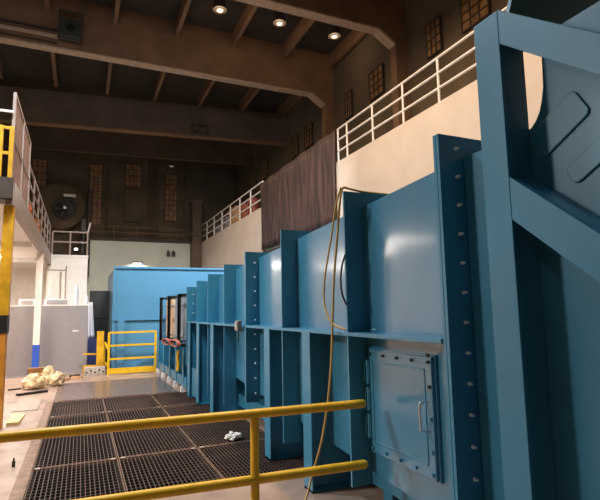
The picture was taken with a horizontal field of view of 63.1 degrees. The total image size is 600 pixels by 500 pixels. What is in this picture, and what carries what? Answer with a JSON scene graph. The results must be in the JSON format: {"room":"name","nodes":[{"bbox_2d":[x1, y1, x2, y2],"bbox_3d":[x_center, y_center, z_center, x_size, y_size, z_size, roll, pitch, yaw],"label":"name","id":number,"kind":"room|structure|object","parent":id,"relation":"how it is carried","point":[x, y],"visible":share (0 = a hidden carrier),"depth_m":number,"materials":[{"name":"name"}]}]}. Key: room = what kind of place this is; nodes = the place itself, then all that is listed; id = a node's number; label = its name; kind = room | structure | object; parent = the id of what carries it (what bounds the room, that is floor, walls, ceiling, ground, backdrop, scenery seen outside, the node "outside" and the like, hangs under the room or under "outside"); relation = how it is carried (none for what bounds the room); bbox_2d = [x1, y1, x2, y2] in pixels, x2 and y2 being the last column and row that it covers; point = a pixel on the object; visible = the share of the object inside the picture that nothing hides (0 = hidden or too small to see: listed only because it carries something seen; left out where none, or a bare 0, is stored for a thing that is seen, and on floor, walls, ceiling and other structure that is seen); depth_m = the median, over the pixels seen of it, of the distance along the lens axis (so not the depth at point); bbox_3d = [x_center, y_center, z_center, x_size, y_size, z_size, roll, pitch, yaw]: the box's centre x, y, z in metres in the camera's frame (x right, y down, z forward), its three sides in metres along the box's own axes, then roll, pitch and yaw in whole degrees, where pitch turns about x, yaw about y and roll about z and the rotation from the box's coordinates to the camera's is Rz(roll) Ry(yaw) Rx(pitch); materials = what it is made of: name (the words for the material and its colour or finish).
{"room":"industrial test hall","nodes":[
{"label":"industrial test hall","id":0,"kind":"room"},
{"bbox_2d":[0,199,46,268],"bbox_3d":[-13.064,-0.389,10.887,12.730,0.360,12.350,2,-8,-24],"label":"floor","id":1,"kind":"structure","parent":0,"point":[19,234],"depth_m":13.29,"materials":[{"name":"white paint"}]},
{"bbox_2d":[0,176,13,199],"bbox_3d":[-10.487,-1.194,5.266,12.830,0.340,0.120,2,-8,-24],"label":"trim","id":2,"kind":"structure","parent":1,"relation":"attached to","point":[6,183],"depth_m":7.78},
{"bbox_2d":[0,109,14,176],"bbox_3d":[-5.626,-1.759,7.529,2.110,1.148,0.098,2,-8,-24],"label":"gate","id":3,"kind":"object","parent":2,"relation":"on","point":[9,153],"visible":1,"depth_m":7.88,"materials":[{"name":"metal"}]},
{"bbox_2d":[0,241,31,247],"bbox_3d":[-12.430,-0.334,9.454,12.730,0.120,0.150,2,-8,-24],"label":"trim","id":4,"kind":"structure","parent":1,"relation":"attached to","point":[15,243],"depth_m":11.88,"materials":[{"name":"white paint"}]},
{"bbox_2d":[10,257,87,304],"bbox_3d":[-15.154,2.206,17.033,14.060,3.820,4.300,2,-8,-24],"label":"wall","id":5,"kind":"structure","parent":0,"point":[23,280],"depth_m":17.98,"materials":[{"name":"white paint"}]},
{"bbox_2d":[5,182,50,264],"bbox_3d":[-6.869,-0.285,12.768,0.120,0.380,10.750,2,-8,-24],"label":"trim","id":6,"kind":"structure","parent":5,"relation":"attached to","point":[23,216],"depth_m":10.08,"materials":[{"name":"grey paint"}]},
{"bbox_2d":[12,92,30,206],"bbox_3d":[-5.261,-1.715,9.233,0.045,1.540,2.645,2,-8,-24],"label":"mesh screen","id":7,"kind":"object","parent":6,"relation":"on","point":[22,142],"visible":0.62,"depth_m":9.06,"materials":[{"name":"grey paint"}]},
{"bbox_2d":[28,165,50,250],"bbox_3d":[-7.440,-0.851,14.075,0.044,1.082,7.894,2,-8,-24],"label":"railing","id":8,"kind":"object","parent":6,"relation":"on","point":[32,204],"visible":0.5,"depth_m":12.88,"materials":[{"name":"metal"}]},
{"bbox_2d":[51,254,87,257],"bbox_3d":[-15.178,0.270,17.265,14.080,0.080,4.320,2,-8,-24],"label":"floor","id":9,"kind":"structure","parent":0,"point":[83,256],"depth_m":17.92,"materials":[{"name":"white paint"}]},
{"bbox_2d":[51,223,90,254],"bbox_3d":[-8.455,-0.431,18.080,1.319,1.256,0.090,2,-8,-24],"label":"railing","id":10,"kind":"object","parent":9,"relation":"on","point":[70,232],"visible":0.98,"depth_m":18.01,"materials":[{"name":"metal"}]},
{"bbox_2d":[1,147,233,254],"bbox_3d":[-15.403,-0.948,29.860,24.000,13.200,0.400,2,-8,-24],"label":"wall","id":11,"kind":"structure","parent":0,"point":[211,183],"depth_m":32.11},
{"bbox_2d":[30,158,47,218],"bbox_3d":[-15.899,-3.627,29.712,0.836,3.936,0.100,2,-8,-24],"label":"window","id":12,"kind":"structure","parent":11,"relation":"in","point":[39,166],"depth_m":29.81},
{"bbox_2d":[34,183,84,230],"bbox_3d":[-14.380,-2.548,29.286,2.760,2.760,1.850,2,-8,-24],"label":"wall fan","id":13,"kind":"object","parent":11,"relation":"attached to","point":[64,204],"visible":0.96,"depth_m":28.78,"materials":[{"name":"metal"}]},
{"bbox_2d":[81,189,91,276],"bbox_3d":[-12.705,-1.054,28.994,0.520,5.300,0.414,2,-8,-24],"label":"ladder","id":14,"kind":"object","parent":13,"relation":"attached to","point":[84,228],"visible":0.68,"depth_m":28.98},
{"bbox_2d":[89,164,102,224],"bbox_3d":[-12.980,-3.523,31.007,0.786,3.936,0.100,2,-8,-24],"label":"window","id":15,"kind":"structure","parent":11,"relation":"in","point":[96,170],"depth_m":31.01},
{"bbox_2d":[105,155,109,237],"bbox_3d":[-12.300,-3.790,31.236,0.092,6.340,0.092,-1,-7,-2],"label":"trim","id":16,"kind":"structure","parent":11,"relation":"attached to","point":[108,155],"depth_m":31.14,"materials":[{"name":"paint"}]},
{"bbox_2d":[124,190,141,222],"bbox_3d":[-10.875,-2.857,31.835,1.050,2.100,0.150,2,-8,-24],"label":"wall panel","id":17,"kind":"structure","parent":11,"relation":"attached to","point":[133,198],"depth_m":31.76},
{"bbox_2d":[125,163,140,187],"bbox_3d":[-10.946,-4.874,32.095,0.976,1.566,0.100,2,-8,-24],"label":"window","id":18,"kind":"structure","parent":11,"relation":"in","point":[133,171],"depth_m":32.06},
{"bbox_2d":[147,158,149,238],"bbox_3d":[-10.016,-3.709,32.249,0.092,6.340,0.092,-1,-7,-2],"label":"trim","id":19,"kind":"structure","parent":11,"relation":"attached to","point":[148,158],"depth_m":32.17,"materials":[{"name":"paint"}]},
{"bbox_2d":[150,158,152,238],"bbox_3d":[-9.834,-3.703,32.330,0.092,6.340,0.092,-8,-10,43],"label":"trim","id":20,"kind":"structure","parent":11,"relation":"attached to","point":[151,158],"depth_m":32.23,"materials":[{"name":"paint"}]},
{"bbox_2d":[153,159,155,238],"bbox_3d":[-9.651,-3.696,32.411,0.092,6.340,0.092,-1,-7,-2],"label":"trim","id":21,"kind":"structure","parent":11,"relation":"attached to","point":[154,159],"depth_m":32.32,"materials":[{"name":"paint"}]},
{"bbox_2d":[156,159,158,239],"bbox_3d":[-9.468,-3.690,32.492,0.092,6.340,0.092,-1,-7,-2],"label":"trim","id":22,"kind":"structure","parent":11,"relation":"attached to","point":[157,159],"depth_m":32.45,"materials":[{"name":"paint"}]},
{"bbox_2d":[164,174,177,221],"bbox_3d":[-8.693,-3.520,32.928,0.816,3.236,0.100,2,-8,-24],"label":"window","id":23,"kind":"structure","parent":11,"relation":"in","point":[170,213],"depth_m":32.90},
{"bbox_2d":[182,161,184,240],"bbox_3d":[-7.915,-3.635,33.181,0.092,6.340,0.092,-1,-7,-2],"label":"trim","id":24,"kind":"structure","parent":11,"relation":"attached to","point":[183,161],"depth_m":33.05,"materials":[{"name":"paint"}]},
{"bbox_2d":[86,240,189,341],"bbox_3d":[-9.962,2.617,31.005,6.700,6.200,0.900,2,-8,-24],"label":"wall","id":25,"kind":"structure","parent":0,"point":[104,254],"depth_m":30.44,"materials":[{"name":"paint"}]},
{"bbox_2d":[90,237,189,243],"bbox_3d":[-10.024,-0.546,31.336,6.750,0.160,1.100,2,-8,-24],"label":"trim","id":26,"kind":"structure","parent":25,"relation":"on","point":[91,238],"depth_m":30.73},
{"bbox_2d":[91,225,183,239],"bbox_3d":[-10.213,-1.069,30.878,5.750,0.775,0.050,2,-8,-24],"label":"railing","id":27,"kind":"object","parent":26,"relation":"on","point":[137,232],"visible":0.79,"depth_m":30.84,"materials":[{"name":"metal"}]},
{"bbox_2d":[0,0,351,142],"bbox_3d":[-6.787,-9.696,11.137,24.000,0.200,43.400,2,-8,-24],"label":"ceiling","id":28,"kind":"structure","parent":0,"point":[23,67],"depth_m":22.07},
{"bbox_2d":[51,52,57,86],"bbox_3d":[-10.010,-8.162,19.811,0.140,0.620,5.900,2,-8,-24],"label":"beam","id":29,"kind":"structure","parent":28,"relation":"attached to","point":[53,55],"depth_m":20.87,"materials":[{"name":"wood"}]},
{"bbox_2d":[106,62,112,94],"bbox_3d":[-8.019,-8.091,20.694,0.140,0.620,5.900,2,-8,-24],"label":"beam","id":30,"kind":"structure","parent":28,"relation":"attached to","point":[110,63],"depth_m":21.67,"materials":[{"name":"wood"}]},
{"bbox_2d":[113,0,120,24],"bbox_3d":[-5.703,-8.766,15.530,0.140,0.620,4.860,2,-8,-24],"label":"beam","id":31,"kind":"structure","parent":28,"relation":"attached to","point":[117,5],"depth_m":16.99,"materials":[{"name":"concrete"}]},
{"bbox_2d":[153,71,165,100],"bbox_3d":[-6.027,-8.021,21.578,0.140,0.620,5.900,2,-8,-24],"label":"beam","id":32,"kind":"structure","parent":28,"relation":"attached to","point":[161,75],"depth_m":22.78,"materials":[{"name":"concrete"}]},
{"bbox_2d":[175,0,190,36],"bbox_3d":[-3.712,-8.695,16.413,0.140,0.620,4.860,2,-8,-24],"label":"beam","id":33,"kind":"structure","parent":28,"relation":"attached to","point":[185,5],"depth_m":17.55,"materials":[{"name":"wood"}]},
{"bbox_2d":[197,79,214,105],"bbox_3d":[-4.035,-7.950,22.461,0.140,0.620,5.900,2,-8,-24],"label":"trim","id":34,"kind":"structure","parent":28,"relation":"attached to","point":[208,84],"depth_m":23.69,"materials":[{"name":"concrete"}]},
{"bbox_2d":[213,0,226,13],"bbox_3d":[-2.760,-8.595,16.826,0.480,0.755,0.480,2,-8,-24],"label":"ceiling lamp","id":35,"kind":"object","parent":28,"relation":"attached to","point":[219,6],"visible":1,"depth_m":16.68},
{"bbox_2d":[230,4,257,48],"bbox_3d":[-1.720,-8.625,17.297,0.140,0.620,4.860,2,-8,-24],"label":"beam","id":36,"kind":"structure","parent":28,"relation":"attached to","point":[249,10],"depth_m":18.16,"materials":[{"name":"wood"}]},
{"bbox_2d":[239,87,259,109],"bbox_3d":[-2.044,-7.880,23.345,0.140,0.620,5.900,2,-8,-24],"label":"trim","id":37,"kind":"structure","parent":28,"relation":"attached to","point":[251,93],"depth_m":24.54,"materials":[{"name":"concrete"}]},
{"bbox_2d":[273,11,285,26],"bbox_3d":[-0.748,-8.530,17.665,0.480,0.755,0.480,2,-8,-24],"label":"ceiling lamp","id":38,"kind":"object","parent":28,"relation":"attached to","point":[279,20],"visible":0.82,"depth_m":17.51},
{"bbox_2d":[281,17,314,58],"bbox_3d":[0.272,-8.555,18.180,0.140,0.620,4.860,2,-8,-24],"label":"beam","id":39,"kind":"structure","parent":28,"relation":"attached to","point":[304,24],"depth_m":19.07,"materials":[{"name":"wood"}]},
{"bbox_2d":[328,25,340,39],"bbox_3d":[1.298,-8.458,18.573,0.480,0.755,0.480,2,-8,-24],"label":"ceiling lamp","id":40,"kind":"object","parent":28,"relation":"attached to","point":[334,31],"visible":0.87,"depth_m":18.41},
{"bbox_2d":[0,359,383,499],"bbox_3d":[-6.538,3.504,9.524,24.000,0.900,43.400,2,-8,-24],"label":"floor","id":41,"kind":"structure","parent":0,"point":[294,489],"depth_m":5.89,"materials":[{"name":"concrete"}]},
{"bbox_2d":[0,205,14,429],"bbox_3d":[-4.785,0.967,7.755,0.285,3.640,0.270,2,-8,-24],"label":"support column","id":42,"kind":"structure","parent":41,"relation":"on","point":[9,211],"depth_m":7.79,"materials":[{"name":"metal"}]},
{"bbox_2d":[6,414,24,425],"bbox_3d":[-4.777,2.833,8.222,0.200,0.050,0.950,2,-8,-24],"label":"flat board","id":43,"kind":"object","parent":41,"relation":"on","point":[15,419],"visible":1,"depth_m":8.05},
{"bbox_2d":[5,305,33,377],"bbox_3d":[-8.051,2.611,14.066,0.720,2.030,0.250,2,-8,-24],"label":"partition panel","id":44,"kind":"object","parent":41,"relation":"on","point":[20,335],"visible":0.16,"depth_m":14.04,"materials":[{"name":"metal"}]},
{"bbox_2d":[11,398,41,411],"bbox_3d":[-5.309,3.022,9.531,0.420,0.012,1.300,2,-8,-24],"label":"paper sheet","id":45,"kind":"object","parent":41,"relation":"on","point":[30,404],"visible":1,"depth_m":9.44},
{"bbox_2d":[8,402,52,499],"bbox_3d":[-3.765,2.735,7.005,0.125,0.112,6.100,2,-8,-24],"label":"trim","id":46,"kind":"structure","parent":41,"relation":"attached to","point":[18,491],"depth_m":5.72,"materials":[{"name":"concrete"}]},
{"bbox_2d":[21,373,48,389],"bbox_3d":[-6.312,3.120,11.602,0.533,0.358,0.471,-2,-7,5],"label":"plastic bag","id":47,"kind":"object","parent":41,"relation":"on","point":[31,381],"visible":1,"depth_m":11.49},
{"bbox_2d":[27,367,44,375],"bbox_3d":[-6.831,3.234,12.672,0.400,0.410,0.520,2,-8,-24],"label":"cardboard box","id":48,"kind":"object","parent":41,"relation":"on","point":[39,370],"visible":0.27,"depth_m":12.53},
{"bbox_2d":[31,253,43,367],"bbox_3d":[-7.543,1.848,14.041,0.174,3.520,0.174,2,-8,-24],"label":"support column","id":49,"kind":"structure","parent":41,"relation":"on","point":[40,256],"depth_m":13.98,"materials":[{"name":"white paint"}]},
{"bbox_2d":[41,365,54,382],"bbox_3d":[-6.402,3.172,12.443,0.333,0.462,0.390,2,-8,-24],"label":"plastic bag","id":50,"kind":"object","parent":41,"relation":"on","point":[48,370],"visible":0.56,"depth_m":12.33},
{"bbox_2d":[44,299,68,304],"bbox_3d":[-7.977,2.734,15.949,0.710,2.240,0.570,2,-8,-24],"label":"tall cabinet","id":51,"kind":"object","parent":41,"relation":"on","point":[46,301],"visible":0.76,"depth_m":15.83,"materials":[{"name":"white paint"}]},
{"bbox_2d":[39,305,87,373],"bbox_3d":[-7.151,2.670,14.683,1.390,2.030,0.250,2,-8,-24],"label":"partition panel","id":52,"kind":"object","parent":41,"relation":"on","point":[63,331],"visible":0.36,"depth_m":14.68,"materials":[{"name":"metal"}]},
{"bbox_2d":[24,458,125,499],"bbox_3d":[-2.353,2.446,5.126,0.904,0.047,1.356,2,-8,-24],"label":"floor grate","id":53,"kind":"object","parent":41,"relation":"on","point":[112,460],"depth_m":5.20,"materials":[{"name":"metal"}]},
{"bbox_2d":[33,433,116,468],"bbox_3d":[-2.982,2.629,6.531,0.904,0.047,1.696,2,-8,-24],"label":"floor grate","id":54,"kind":"object","parent":41,"relation":"on","point":[70,437],"depth_m":6.30,"materials":[{"name":"metal"}]},
{"bbox_2d":[46,412,107,427],"bbox_3d":[-3.608,2.812,7.926,0.904,0.047,1.336,2,-8,-24],"label":"floor grate","id":55,"kind":"object","parent":41,"relation":"on","point":[101,413],"depth_m":8.19,"materials":[{"name":"metal"}]},
{"bbox_2d":[49,398,105,416],"bbox_3d":[-4.207,2.986,9.263,0.904,0.047,1.566,2,-8,-24],"label":"floor grate","id":56,"kind":"object","parent":41,"relation":"on","point":[79,411],"depth_m":9.25,"materials":[{"name":"metal"}]},
{"bbox_2d":[87,338,96,364],"bbox_3d":[-6.613,3.307,15.531,0.280,0.950,0.500,2,-8,-24],"label":"storage bin","id":57,"kind":"object","parent":41,"relation":"on","point":[92,343],"visible":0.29,"depth_m":15.31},
{"bbox_2d":[87,302,93,337],"bbox_3d":[-6.798,2.278,15.907,0.220,1.152,0.209,2,-8,-24],"label":"plastic sheet","id":58,"kind":"object","parent":57,"relation":"on","point":[90,332],"visible":0.91,"depth_m":15.87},
{"bbox_2d":[84,366,105,375],"bbox_3d":[-5.937,3.493,14.140,0.560,0.220,0.285,2,-8,-24],"label":"block","id":59,"kind":"object","parent":41,"relation":"on","point":[94,370],"visible":1,"depth_m":14.02,"materials":[{"name":"grey concrete"}]},
{"bbox_2d":[83,331,107,372],"bbox_3d":[-6.035,3.045,14.588,0.910,1.220,0.324,-2,-7,10],"label":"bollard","id":60,"kind":"object","parent":41,"relation":"on","point":[101,345],"visible":0.62,"depth_m":14.52,"materials":[{"name":"metal"}]},
{"bbox_2d":[88,291,109,366],"bbox_3d":[-6.819,2.636,16.393,0.720,2.500,0.730,2,-8,-24],"label":"tall cabinet","id":61,"kind":"object","parent":41,"relation":"on","point":[100,299],"visible":0.54,"depth_m":16.16,"materials":[{"name":"metal"}]},
{"bbox_2d":[53,377,176,401],"bbox_3d":[-4.391,3.252,11.551,2.450,0.012,2.730,2,-8,-24],"label":"floor plate","id":62,"kind":"object","parent":41,"relation":"on","point":[136,386],"visible":0.86,"depth_m":11.30,"materials":[{"name":"metal"}]},
{"bbox_2d":[48,371,66,385],"bbox_3d":[-6.012,3.167,12.055,0.443,0.363,0.400,-3,-7,13],"label":"plastic bag","id":63,"kind":"object","parent":62,"relation":"on","point":[58,378],"visible":1,"depth_m":11.95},
{"bbox_2d":[107,330,156,374],"bbox_3d":[-4.905,2.990,14.296,1.360,1.218,0.060,2,-8,-24],"label":"barrier","id":64,"kind":"object","parent":41,"relation":"on","point":[142,368],"visible":0.99,"depth_m":14.25,"materials":[{"name":"metal"}]},
{"bbox_2d":[103,394,160,411],"bbox_3d":[-3.348,3.017,9.644,0.954,0.047,1.566,2,-8,-24],"label":"floor grate","id":65,"kind":"object","parent":41,"relation":"on","point":[155,404],"depth_m":9.63,"materials":[{"name":"metal"}]},
{"bbox_2d":[111,426,195,457],"bbox_3d":[-2.123,2.660,6.912,0.954,0.047,1.696,2,-8,-24],"label":"floor grate","id":66,"kind":"object","parent":41,"relation":"on","point":[177,428],"depth_m":6.69,"materials":[{"name":"metal"}]},
{"bbox_2d":[108,266,223,368],"bbox_3d":[-4.269,2.386,17.463,4.790,3.160,4.320,2,-8,-24],"label":"chamber","id":67,"kind":"object","parent":41,"relation":"on","point":[135,292],"visible":0.46,"depth_m":15.02,"materials":[{"name":"blue metal"}]},
{"bbox_2d":[118,448,222,491],"bbox_3d":[-1.494,2.476,5.507,0.954,0.047,1.356,2,-8,-24],"label":"floor grate","id":68,"kind":"object","parent":41,"relation":"on","point":[191,450],"depth_m":5.51,"materials":[{"name":"metal"}]},
{"bbox_2d":[156,293,187,391],"bbox_3d":[-2.201,2.288,13.107,2.950,2.220,4.518,2,-8,-24],"label":"tunnel","id":69,"kind":"object","parent":41,"relation":"on","point":[175,306],"depth_m":12.27,"materials":[{"name":"blue metal"}]},
{"bbox_2d":[151,392,195,406],"bbox_3d":[-2.418,3.050,10.056,1.059,0.047,1.566,2,-8,-24],"label":"floor grate","id":70,"kind":"object","parent":41,"relation":"on","point":[173,394],"depth_m":9.96,"materials":[{"name":"metal"}]},
{"bbox_2d":[0,399,367,499],"bbox_3d":[-2.101,1.633,2.872,5.608,1.034,0.170,1,-7,-20],"label":"guardrail","id":71,"kind":"object","parent":41,"relation":"on","point":[253,480],"visible":1,"depth_m":3.43,"materials":[{"name":"metal"}]},
{"bbox_2d":[162,403,209,415],"bbox_3d":[-1.819,2.875,8.720,1.059,0.047,1.336,2,-8,-24],"label":"floor grate","id":72,"kind":"object","parent":41,"relation":"on","point":[179,408],"depth_m":8.86,"materials":[{"name":"metal"}]},
{"bbox_2d":[178,419,264,448],"bbox_3d":[-1.194,2.693,7.324,1.059,0.047,1.696,2,-8,-24],"label":"floor grate","id":73,"kind":"object","parent":41,"relation":"on","point":[245,421],"depth_m":7.14,"materials":[{"name":"metal"}]},
{"bbox_2d":[224,431,241,440],"bbox_3d":[-0.914,2.540,6.699,0.251,0.113,0.222,2,-8,-24],"label":"crumpled paper","id":74,"kind":"object","parent":73,"relation":"on","point":[231,436],"visible":1,"depth_m":6.63,"materials":[{"name":"white paper"}]},
{"bbox_2d":[186,264,264,420],"bbox_3d":[-0.262,1.645,9.316,3.020,2.506,4.165,2,-8,-24],"label":"tunnel","id":75,"kind":"object","parent":41,"relation":"on","point":[215,360],"visible":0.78,"depth_m":8.47,"materials":[{"name":"blue metal"}]},
{"bbox_2d":[198,439,303,478],"bbox_3d":[-0.564,2.509,5.920,1.059,0.047,1.356,2,-8,-24],"label":"floor grate","id":76,"kind":"object","parent":41,"relation":"on","point":[231,445],"depth_m":5.76,"materials":[{"name":"metal"}]},
{"bbox_2d":[244,134,483,499],"bbox_3d":[1.446,0.960,5.522,3.020,2.880,4.230,2,-8,-24],"label":"tunnel","id":77,"kind":"object","parent":41,"relation":"on","point":[406,349],"visible":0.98,"depth_m":4.04,"materials":[{"name":"blue metal"}]},
{"bbox_2d":[323,187,346,330],"bbox_3d":[0.383,0.096,4.377,0.255,1.250,0.380,2,-8,-24],"label":"cord","id":78,"kind":"object","parent":77,"relation":"hanging from","point":[328,317],"visible":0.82,"depth_m":4.35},
{"bbox_2d":[340,254,346,305],"bbox_3d":[0.373,0.259,4.237,0.068,0.446,0.026,-5,-8,29],"label":"cord","id":79,"kind":"object","parent":77,"relation":"hanging from","point":[344,300],"visible":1,"depth_m":4.24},
{"bbox_2d":[304,186,387,499],"bbox_3d":[0.434,0.863,4.347,0.964,2.829,0.466,-3,-7,12],"label":"extension cord","id":80,"kind":"object","parent":77,"relation":"hanging from","point":[343,187],"visible":0.88,"depth_m":4.35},
{"bbox_2d":[464,0,599,499],"bbox_3d":[2.771,0.060,2.360,2.820,3.850,2.840,2,-8,-24],"label":"tunnel","id":81,"kind":"object","parent":41,"relation":"on","point":[533,194],"visible":1,"depth_m":2.59,"materials":[{"name":"blue metal"}]},
{"bbox_2d":[234,0,507,207],"bbox_3d":[3.933,-3.044,15.680,0.300,13.200,44.500,2,-8,-24],"label":"wall","id":82,"kind":"structure","parent":0,"point":[351,71],"depth_m":18.12,"materials":[{"name":"paint"}]},
{"bbox_2d":[0,18,57,43],"bbox_3d":[-14.012,-7.533,14.237,12.450,0.510,0.160,2,-8,-24],"label":"rail","id":83,"kind":"object","parent":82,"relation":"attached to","point":[2,26],"visible":1,"depth_m":16.39,"materials":[{"name":"metal"}]},
{"bbox_2d":[58,9,82,43],"bbox_3d":[-7.874,-7.596,16.776,0.760,1.040,0.520,2,-8,-24],"label":"speaker","id":84,"kind":"object","parent":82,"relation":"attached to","point":[70,30],"visible":1,"depth_m":16.59,"materials":[{"name":"black paint"}]},
{"bbox_2d":[0,0,335,162],"bbox_3d":[-9.395,-5.612,16.321,23.700,6.550,0.360,2,-8,-24],"label":"beam","id":85,"kind":"structure","parent":82,"relation":"attached to","point":[138,40],"depth_m":18.52,"materials":[{"name":"wood"}]},
{"bbox_2d":[250,168,256,188],"bbox_3d":[-2.913,-4.477,30.733,0.100,1.086,1.036,2,-8,-24],"label":"window","id":86,"kind":"structure","parent":82,"relation":"in","point":[253,175],"depth_m":30.68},
{"bbox_2d":[261,159,267,180],"bbox_3d":[-2.101,-4.713,28.921,0.100,1.086,1.036,2,-8,-24],"label":"window","id":87,"kind":"structure","parent":82,"relation":"in","point":[264,165],"depth_m":28.85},
{"bbox_2d":[277,94,302,114],"bbox_3d":[-0.052,-7.809,24.229,0.140,0.620,5.900,2,-8,-24],"label":"beam","id":88,"kind":"structure","parent":82,"relation":"attached to","point":[292,99],"depth_m":25.38,"materials":[{"name":"metal"}]},
{"bbox_2d":[290,134,298,159],"bbox_3d":[-0.273,-5.246,24.843,0.100,1.086,0.836,2,-8,-24],"label":"window","id":89,"kind":"structure","parent":82,"relation":"in","point":[294,141],"depth_m":24.77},
{"bbox_2d":[304,122,313,148],"bbox_3d":[0.417,-5.447,23.303,0.100,1.086,0.836,2,-8,-24],"label":"window","id":90,"kind":"structure","parent":82,"relation":"in","point":[308,130],"depth_m":23.25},
{"bbox_2d":[235,0,409,128],"bbox_3d":[-7.291,-6.226,11.627,23.700,6.550,0.360,2,-8,-24],"label":"beam","id":91,"kind":"structure","parent":82,"relation":"attached to","point":[383,19],"depth_m":15.98,"materials":[{"name":"concrete"}]},
{"bbox_2d":[328,30,366,68],"bbox_3d":[2.263,-8.484,19.064,0.140,0.620,4.860,2,-8,-24],"label":"beam","id":92,"kind":"structure","parent":82,"relation":"attached to","point":[354,36],"depth_m":19.93,"materials":[{"name":"wood"}]},
{"bbox_2d":[344,89,353,119],"bbox_3d":[1.981,-5.903,19.814,0.100,1.086,0.536,2,-8,-24],"label":"window","id":93,"kind":"structure","parent":82,"relation":"in","point":[348,96],"depth_m":19.75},
{"bbox_2d":[368,63,384,101],"bbox_3d":[2.814,-6.146,17.957,0.100,1.086,0.936,2,-8,-24],"label":"window","id":94,"kind":"structure","parent":82,"relation":"in","point":[376,78],"depth_m":17.90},
{"bbox_2d":[425,15,443,59],"bbox_3d":[4.124,-6.528,15.035,0.100,1.086,0.686,2,-8,-24],"label":"window","id":95,"kind":"structure","parent":82,"relation":"in","point":[434,45],"depth_m":14.97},
{"bbox_2d":[459,0,491,33],"bbox_3d":[4.824,-6.732,13.472,0.100,1.086,1.036,2,-8,-24],"label":"window","id":96,"kind":"structure","parent":82,"relation":"in","point":[472,12],"depth_m":13.51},
{"bbox_2d":[201,52,542,267],"bbox_3d":[2.953,0.286,13.923,2.700,6.200,42.900,2,-8,-24],"label":"wall","id":97,"kind":"structure","parent":0,"point":[402,156],"depth_m":11.97,"materials":[{"name":"paint"}]},
{"bbox_2d":[189,199,201,267],"bbox_3d":[-6.791,1.221,31.616,0.700,9.000,0.900,2,-8,-24],"label":"column","id":98,"kind":"structure","parent":97,"relation":"attached to","point":[195,236],"depth_m":31.63,"materials":[{"name":"paint"}]},
{"bbox_2d":[202,181,263,238],"bbox_3d":[-4.062,-1.734,26.714,0.070,1.175,12.170,2,-8,-24],"label":"railing","id":99,"kind":"object","parent":97,"relation":"on","point":[239,198],"visible":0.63,"depth_m":25.13,"materials":[{"name":"metal"}]},
{"bbox_2d":[228,205,238,225],"bbox_3d":[-3.304,-1.733,26.336,0.740,1.048,1.440,2,-8,-24],"label":"carton","id":100,"kind":"object","parent":97,"relation":"on","point":[236,211],"visible":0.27,"depth_m":25.85,"materials":[{"name":"cardboard"}]},
{"bbox_2d":[248,198,258,214],"bbox_3d":[-2.257,-2.017,23.753,0.574,0.950,0.574,2,-8,-24],"label":"drum","id":101,"kind":"object","parent":97,"relation":"on","point":[255,207],"visible":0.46,"depth_m":23.54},
{"bbox_2d":[337,6,506,160],"bbox_3d":[3.219,-3.809,10.466,0.060,1.080,10.110,2,-8,-24],"label":"railing","id":102,"kind":"object","parent":97,"relation":"on","point":[436,59],"visible":0.73,"depth_m":11.89,"materials":[{"name":"metal"}]},
{"bbox_2d":[260,130,336,249],"bbox_3d":[-0.300,-1.836,17.909,0.185,2.901,6.836,2,-8,-24],"label":"curtain","id":103,"kind":"object","parent":102,"relation":"hanging from","point":[300,196],"visible":0.89,"depth_m":17.02,"materials":[{"name":"fabric"}]},
{"bbox_3d":[-2.367,3.643,7.513,4.000,0.180,6.800,2,-8,-24],"label":"floor","id":104,"kind":"structure","parent":0,"visible":0},
{"bbox_2d":[25,404,54,499],"bbox_3d":[-3.697,3.136,7.010,0.030,0.814,6.050,2,-8,-24],"label":"trim","id":105,"kind":"structure","parent":104,"relation":"on","point":[42,459],"depth_m":6.18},
{"bbox_2d":[101,400,127,493],"bbox_3d":[-2.875,3.165,7.375,0.060,0.814,6.050,2,-8,-24],"label":"trim","id":106,"kind":"structure","parent":104,"relation":"on","point":[116,486],"depth_m":5.83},
{"bbox_2d":[106,407,169,421],"bbox_3d":[-2.749,2.842,8.307,0.954,0.047,1.336,2,-8,-24],"label":"floor grate","id":107,"kind":"object","parent":106,"relation":"on","point":[160,410],"depth_m":8.55,"materials":[{"name":"metal"}]},
{"bbox_2d":[50,405,208,426],"bbox_3d":[-2.946,3.353,8.902,2.950,0.814,0.060,2,-8,-24],"label":"trim","id":108,"kind":"structure","parent":104,"relation":"on","point":[94,417],"depth_m":8.75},
{"bbox_2d":[44,421,235,466],"bbox_3d":[-2.394,3.192,7.670,2.950,0.814,0.060,2,-8,-24],"label":"trim","id":109,"kind":"structure","parent":104,"relation":"on","point":[100,444],"depth_m":7.41,"materials":[{"name":"metal"}]},
{"bbox_2d":[34,442,271,499],"bbox_3d":[-1.695,2.989,6.112,2.950,0.814,0.060,2,-8,-24],"label":"trim","id":110,"kind":"structure","parent":104,"relation":"on","point":[172,456],"depth_m":5.92,"materials":[{"name":"metal"}]},
{"bbox_2d":[149,398,217,481],"bbox_3d":[-1.993,3.196,7.766,0.060,0.814,6.050,2,-8,-24],"label":"trim","id":111,"kind":"structure","parent":104,"relation":"on","point":[149,398],"depth_m":6.21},
{"bbox_2d":[236,420,301,471],"bbox_3d":[-1.039,3.230,8.190,0.050,0.814,6.050,2,-8,-24],"label":"trim","id":112,"kind":"structure","parent":104,"relation":"on","point":[238,420],"depth_m":6.59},
{"bbox_3d":[-17.770,-3.886,5.454,0.300,13.200,43.400,2,-8,-24],"label":"wall","id":113,"kind":"structure","parent":0,"visible":0},
{"bbox_2d":[0,123,250,165],"bbox_3d":[-14.520,-6.439,27.938,23.833,1.400,0.338,1,-7,-19],"label":"ceiling beam","id":114,"kind":"structure","parent":113,"relation":"attached to","point":[41,137],"depth_m":29.34,"materials":[{"name":"metal"}]},
{"bbox_2d":[0,86,286,145],"bbox_3d":[-12.180,-6.624,22.662,23.930,1.600,0.544,1,-7,-17],"label":"beam","id":115,"kind":"structure","parent":113,"relation":"attached to","point":[46,108],"depth_m":23.89,"materials":[{"name":"metal"}]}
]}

